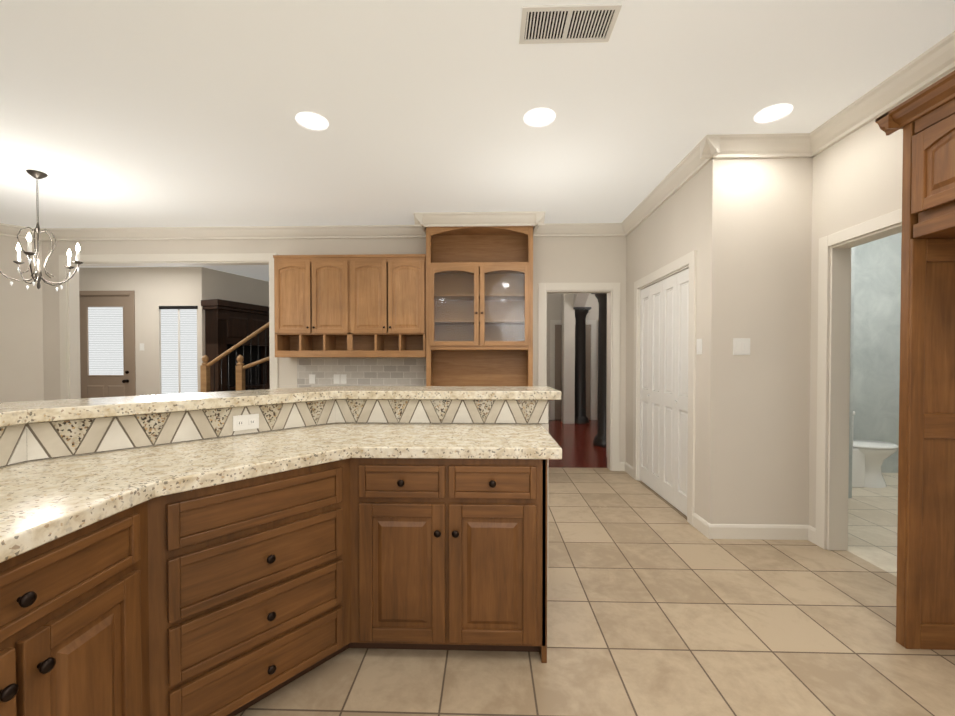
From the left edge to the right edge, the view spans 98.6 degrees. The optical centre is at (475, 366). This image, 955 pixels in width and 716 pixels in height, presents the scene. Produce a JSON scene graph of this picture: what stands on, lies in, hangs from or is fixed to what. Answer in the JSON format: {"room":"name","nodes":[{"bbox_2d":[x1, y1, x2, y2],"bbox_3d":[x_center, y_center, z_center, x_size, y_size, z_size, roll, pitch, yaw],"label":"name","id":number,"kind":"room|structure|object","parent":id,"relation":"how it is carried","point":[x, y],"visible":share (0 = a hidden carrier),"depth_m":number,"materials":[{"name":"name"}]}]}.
{"room":"kitchen","nodes":[
{"label":"kitchen","id":0,"kind":"room"},
{"bbox_2d":[0,235,43,402],"bbox_3d":[-6.681,-0.190,3.592,4.000,2.820,0.120,-1,1,-43],"label":"wall","id":1,"kind":"structure","parent":0,"point":[21,345],"depth_m":4.79,"materials":[{"name":"paint"}]},
{"bbox_2d":[79,267,201,395],"bbox_3d":[-6.729,-0.235,6.926,4.400,2.820,0.120,0,1,2],"label":"wall","id":2,"kind":"structure","parent":0,"point":[154,288],"depth_m":6.82,"materials":[{"name":"paint"}]},
{"bbox_2d":[80,296,130,397],"bbox_3d":[-6.186,-0.001,6.842,0.858,2.334,0.122,0,1,2],"label":"entry door","id":3,"kind":"structure","parent":2,"relation":"in","point":[105,342],"depth_m":6.87,"materials":[{"name":"painted wood"},{"name":"glass"}]},
{"bbox_2d":[79,291,135,395],"bbox_3d":[-6.185,-0.042,6.904,1.040,2.435,0.138,0,1,2],"label":"door frame","id":4,"kind":"structure","parent":2,"relation":"attached to","point":[131,294],"depth_m":6.82,"materials":[{"name":"beige wood"}]},
{"bbox_2d":[159,306,197,393],"bbox_3d":[-4.931,-0.139,6.845,0.660,1.730,0.060,0,1,2],"label":"window blinds","id":5,"kind":"object","parent":2,"relation":"attached to","point":[178,349],"visible":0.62,"depth_m":6.85,"materials":[{"name":"white plastic"}]},
{"bbox_2d":[197,267,268,392],"bbox_3d":[-4.290,-0.244,7.615,0.120,2.820,1.692,0,1,21],"label":"wall","id":6,"kind":"structure","parent":0,"point":[216,284],"depth_m":7.26,"materials":[{"name":"paint"}]},
{"bbox_2d":[42,232,901,472],"bbox_3d":[0.413,-0.206,4.820,11.200,2.820,0.120,0,1,2],"label":"wall","id":7,"kind":"structure","parent":0,"point":[591,259],"depth_m":4.72,"materials":[{"name":"paint"}]},
{"bbox_2d":[273,255,356,357],"bbox_3d":[-1.757,-0.660,4.644,0.900,1.118,0.340,0,1,2],"label":"upper cabinet","id":8,"kind":"object","parent":7,"relation":"attached to","point":[315,296],"depth_m":4.48,"materials":[{"name":"brown wood"}]},
{"bbox_2d":[297,358,425,387],"bbox_3d":[-1.315,0.093,4.803,1.565,0.392,0.018,0,1,2],"label":"backsplash","id":9,"kind":"structure","parent":7,"relation":"attached to","point":[315,372],"depth_m":4.80,"materials":[{"name":"white tile"}]},
{"bbox_2d":[357,254,425,356],"bbox_3d":[-0.988,-0.660,4.622,0.900,1.118,0.340,0,1,2],"label":"upper cabinet","id":10,"kind":"object","parent":7,"relation":"attached to","point":[369,305],"depth_m":4.46,"materials":[{"name":"brown wood"}]},
{"bbox_2d":[59,208,901,549],"bbox_3d":[-1.239,-0.043,3.480,7.523,2.530,2.933,0,1,2],"label":"trim","id":11,"kind":"structure","parent":7,"relation":"attached to","point":[833,382],"depth_m":3.17,"materials":[{"name":"beige paint"}]},
{"bbox_2d":[0,0,954,281],"bbox_3d":[-1.511,-1.655,3.995,15.000,0.100,14.000,0,1,2],"label":"ceiling","id":12,"kind":"structure","parent":0,"point":[148,112],"depth_m":2.43,"materials":[{"name":"paint"}]},
{"bbox_2d":[0,170,82,290],"bbox_3d":[-3.621,-1.117,3.415,0.566,0.959,0.547,0,1,2],"label":"chandelier","id":13,"kind":"object","parent":12,"relation":"hanging from","point":[35,174],"visible":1,"depth_m":3.40,"materials":[{"name":"grey metal"}]},
{"bbox_2d":[295,112,328,130],"bbox_3d":[-1.057,-1.583,2.655,0.200,0.005,0.200,0,1,2],"label":"recessed light","id":14,"kind":"object","parent":12,"relation":"in","point":[311,121],"visible":1,"depth_m":2.65,"materials":[{"name":"white"}]},
{"bbox_2d":[524,108,554,126],"bbox_3d":[0.406,-1.583,2.613,0.200,0.005,0.200,0,1,2],"label":"recessed light","id":15,"kind":"object","parent":12,"relation":"in","point":[538,117],"visible":1,"depth_m":2.61,"materials":[{"name":"white"}]},
{"bbox_2d":[519,4,621,43],"bbox_3d":[0.424,-1.572,1.889,0.430,0.008,0.205,0,1,2],"label":"ceiling vent","id":16,"kind":"object","parent":12,"relation":"in","point":[586,23],"visible":1,"depth_m":1.88,"materials":[{"name":"white metal"}]},
{"bbox_2d":[754,103,792,122],"bbox_3d":[1.864,-1.582,2.571,0.200,0.005,0.200,0,1,2],"label":"recessed light","id":17,"kind":"object","parent":12,"relation":"in","point":[773,113],"visible":1,"depth_m":2.57,"materials":[{"name":"white"}]},
{"bbox_2d":[547,293,598,419],"bbox_3d":[3.405,-0.261,8.835,5.450,2.820,0.120,0,1,2],"label":"wall","id":18,"kind":"structure","parent":0,"point":[554,306],"depth_m":8.81,"materials":[{"name":"paint"}]},
{"bbox_2d":[550,320,595,419],"bbox_3d":[2.090,0.076,8.869,0.970,2.145,0.138,0,1,2],"label":"door frame","id":19,"kind":"structure","parent":18,"relation":"attached to","point":[553,323],"depth_m":8.80,"materials":[{"name":"beige paint"}]},
{"bbox_2d":[555,325,590,418],"bbox_3d":[2.090,0.122,8.848,0.768,2.034,0.040,0,1,2],"label":"door","id":20,"kind":"structure","parent":18,"relation":"in","point":[558,357],"depth_m":8.83,"materials":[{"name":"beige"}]},
{"bbox_2d":[561,293,588,423],"bbox_3d":[1.949,-0.240,7.271,0.410,2.820,2.690,0,1,2],"label":"wall","id":21,"kind":"structure","parent":0,"point":[570,301],"depth_m":8.25,"materials":[{"name":"paint"}]},
{"bbox_2d":[235,419,954,715],"bbox_3d":[-1.511,1.245,4.034,15.000,0.060,14.000,0,1,2],"label":"floor","id":22,"kind":"structure","parent":0,"point":[658,605],"depth_m":1.88,"materials":[{"name":"tile"}]},
{"bbox_2d":[0,386,561,715],"bbox_3d":[-0.788,0.707,0.923,2.452,1.100,3.684,0,1,2],"label":"base cabinet","id":23,"kind":"object","parent":22,"relation":"on","point":[227,553],"visible":1,"depth_m":1.55,"materials":[{"name":"brown wood"}]},
{"bbox_2d":[0,399,548,466],"bbox_3d":[-0.622,0.278,0.714,1.978,0.136,3.270,0,1,2],"label":"backsplash","id":24,"kind":"structure","parent":23,"relation":"on","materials":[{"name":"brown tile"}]},
{"bbox_2d":[0,423,561,562],"bbox_3d":[-0.642,0.371,0.716,1.938,0.047,3.270,0,1,2],"label":"countertop","id":25,"kind":"structure","parent":23,"relation":"on","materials":[{"name":"stone"}]},
{"bbox_2d":[426,226,532,385],"bbox_3d":[0.041,-0.164,4.454,1.167,2.745,0.630,0,1,2],"label":"hutch","id":26,"kind":"object","parent":22,"relation":"on","point":[479,306],"visible":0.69,"depth_m":4.74,"materials":[{"name":"brown wood"}]},
{"bbox_2d":[573,307,590,423],"bbox_3d":[2.136,-0.015,8.365,0.356,2.340,0.357,0,1,2],"label":"column","id":27,"kind":"structure","parent":22,"relation":"on","point":[581,417],"depth_m":8.27,"materials":[{"name":"black wood"}]},
{"bbox_2d":[591,293,606,446],"bbox_3d":[1.953,0.015,6.179,0.356,2.340,0.356,0,1,2],"label":"column","id":28,"kind":"structure","parent":22,"relation":"on","point":[599,440],"depth_m":6.10,"materials":[{"name":"black wood"}]},
{"bbox_2d":[852,411,898,487],"bbox_3d":[3.885,0.822,4.214,0.783,0.780,0.460,0,1,2],"label":"toilet","id":29,"kind":"object","parent":22,"relation":"on","point":[869,457],"visible":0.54,"depth_m":4.10,"materials":[{"name":"white ceramic"}]},
{"bbox_2d":[875,70,954,649],"bbox_3d":[2.073,0.061,1.380,0.500,2.380,1.032,0,1,2],"label":"tall cabinet","id":30,"kind":"object","parent":22,"relation":"on","point":[924,119],"visible":1,"depth_m":1.80,"materials":[{"name":"brown wood"}]},
{"bbox_2d":[606,167,703,516],"bbox_3d":[1.767,-0.198,4.231,0.140,2.820,2.380,0,1,2],"label":"wall","id":31,"kind":"structure","parent":0,"point":[668,231],"depth_m":3.58,"materials":[{"name":"paint"}]},
{"bbox_2d":[622,462,632,476],"bbox_3d":[1.713,1.156,4.594,0.028,0.102,0.295,0,1,2],"label":"baseboard","id":32,"kind":"structure","parent":31,"relation":"attached to","point":[626,467],"depth_m":4.63,"materials":[{"name":"beige paint"}]},
{"bbox_2d":[640,268,688,515],"bbox_3d":[1.722,0.206,3.787,0.054,2.000,1.088,0,1,2],"label":"closet doors","id":33,"kind":"structure","parent":31,"relation":"in","point":[664,312],"depth_m":3.73,"materials":[{"name":"white paint"}]},
{"bbox_2d":[697,339,701,353],"bbox_3d":[1.679,-0.149,3.083,0.008,0.116,0.072,0,1,2],"label":"light switch","id":34,"kind":"object","parent":31,"relation":"attached to","point":[699,346],"visible":1,"depth_m":3.07,"materials":[{"name":"white plastic"}]},
{"bbox_2d":[701,157,812,524],"bbox_3d":[2.026,-0.181,2.973,0.690,2.820,0.120,0,1,2],"label":"wall","id":35,"kind":"structure","parent":0,"point":[757,234],"depth_m":2.91,"materials":[{"name":"paint"}]},
{"bbox_2d":[0,31,954,240],"bbox_3d":[-2.908,-1.502,0.936,10.438,0.120,7.800,0,1,2],"label":"crown molding","id":36,"kind":"structure","parent":35,"relation":"attached to","point":[935,62],"depth_m":4.04,"materials":[{"name":"beige paint"}]},
{"bbox_2d":[733,338,749,354],"bbox_3d":[1.889,-0.140,2.913,0.118,0.118,0.008,0,1,2],"label":"switch plate","id":37,"kind":"object","parent":35,"relation":"attached to","point":[741,346],"visible":1,"depth_m":2.91,"materials":[{"name":"beige plastic"}]},
{"bbox_2d":[705,522,812,541],"bbox_3d":[2.016,1.179,2.922,0.706,0.102,0.020,0,1,2],"label":"baseboard","id":38,"kind":"structure","parent":35,"relation":"attached to","point":[753,531],"depth_m":2.92,"materials":[{"name":"beige paint"}]},
{"bbox_2d":[848,247,854,497],"bbox_3d":[3.428,-0.198,4.223,0.120,2.820,0.900,0,1,2],"label":"door frame","id":39,"kind":"structure","parent":0,"point":[851,367],"depth_m":3.77,"materials":[{"name":"paint"}]},
{"bbox_2d":[808,69,954,527],"bbox_3d":[2.369,-0.151,0.802,0.120,2.820,7.800,0,1,2],"label":"wall","id":40,"kind":"structure","parent":0,"point":[857,177],"depth_m":2.61,"materials":[{"name":"paint"}]},
{"bbox_3d":[-4.695,1.189,8.087,8.400,0.060,6.080,0,1,2],"label":"floor","id":41,"kind":"structure","parent":0,"visible":0},
{"bbox_2d":[201,299,269,391],"bbox_3d":[-4.115,0.034,7.356,0.388,2.270,1.362,0,1,21],"label":"dark wood cabinet","id":42,"kind":"object","parent":41,"relation":"on","point":[229,324],"visible":0.5,"depth_m":7.06,"materials":[{"name":"brown wood"}]},
{"bbox_2d":[258,382,269,389],"bbox_3d":[-2.457,-0.029,6.761,3.050,2.413,0.970,0,1,2],"label":"staircase","id":43,"kind":"structure","parent":41,"relation":"on","point":[267,385],"depth_m":6.30,"materials":[{"name":"brown wood"}]},
{"bbox_2d":[200,322,269,391],"bbox_3d":[-3.270,0.060,6.145,1.860,2.251,0.347,0,1,2],"label":"stair railing","id":44,"kind":"object","parent":43,"relation":"attached to","point":[241,367],"visible":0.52,"depth_m":6.25,"materials":[{"name":"brown wood"}]}
]}

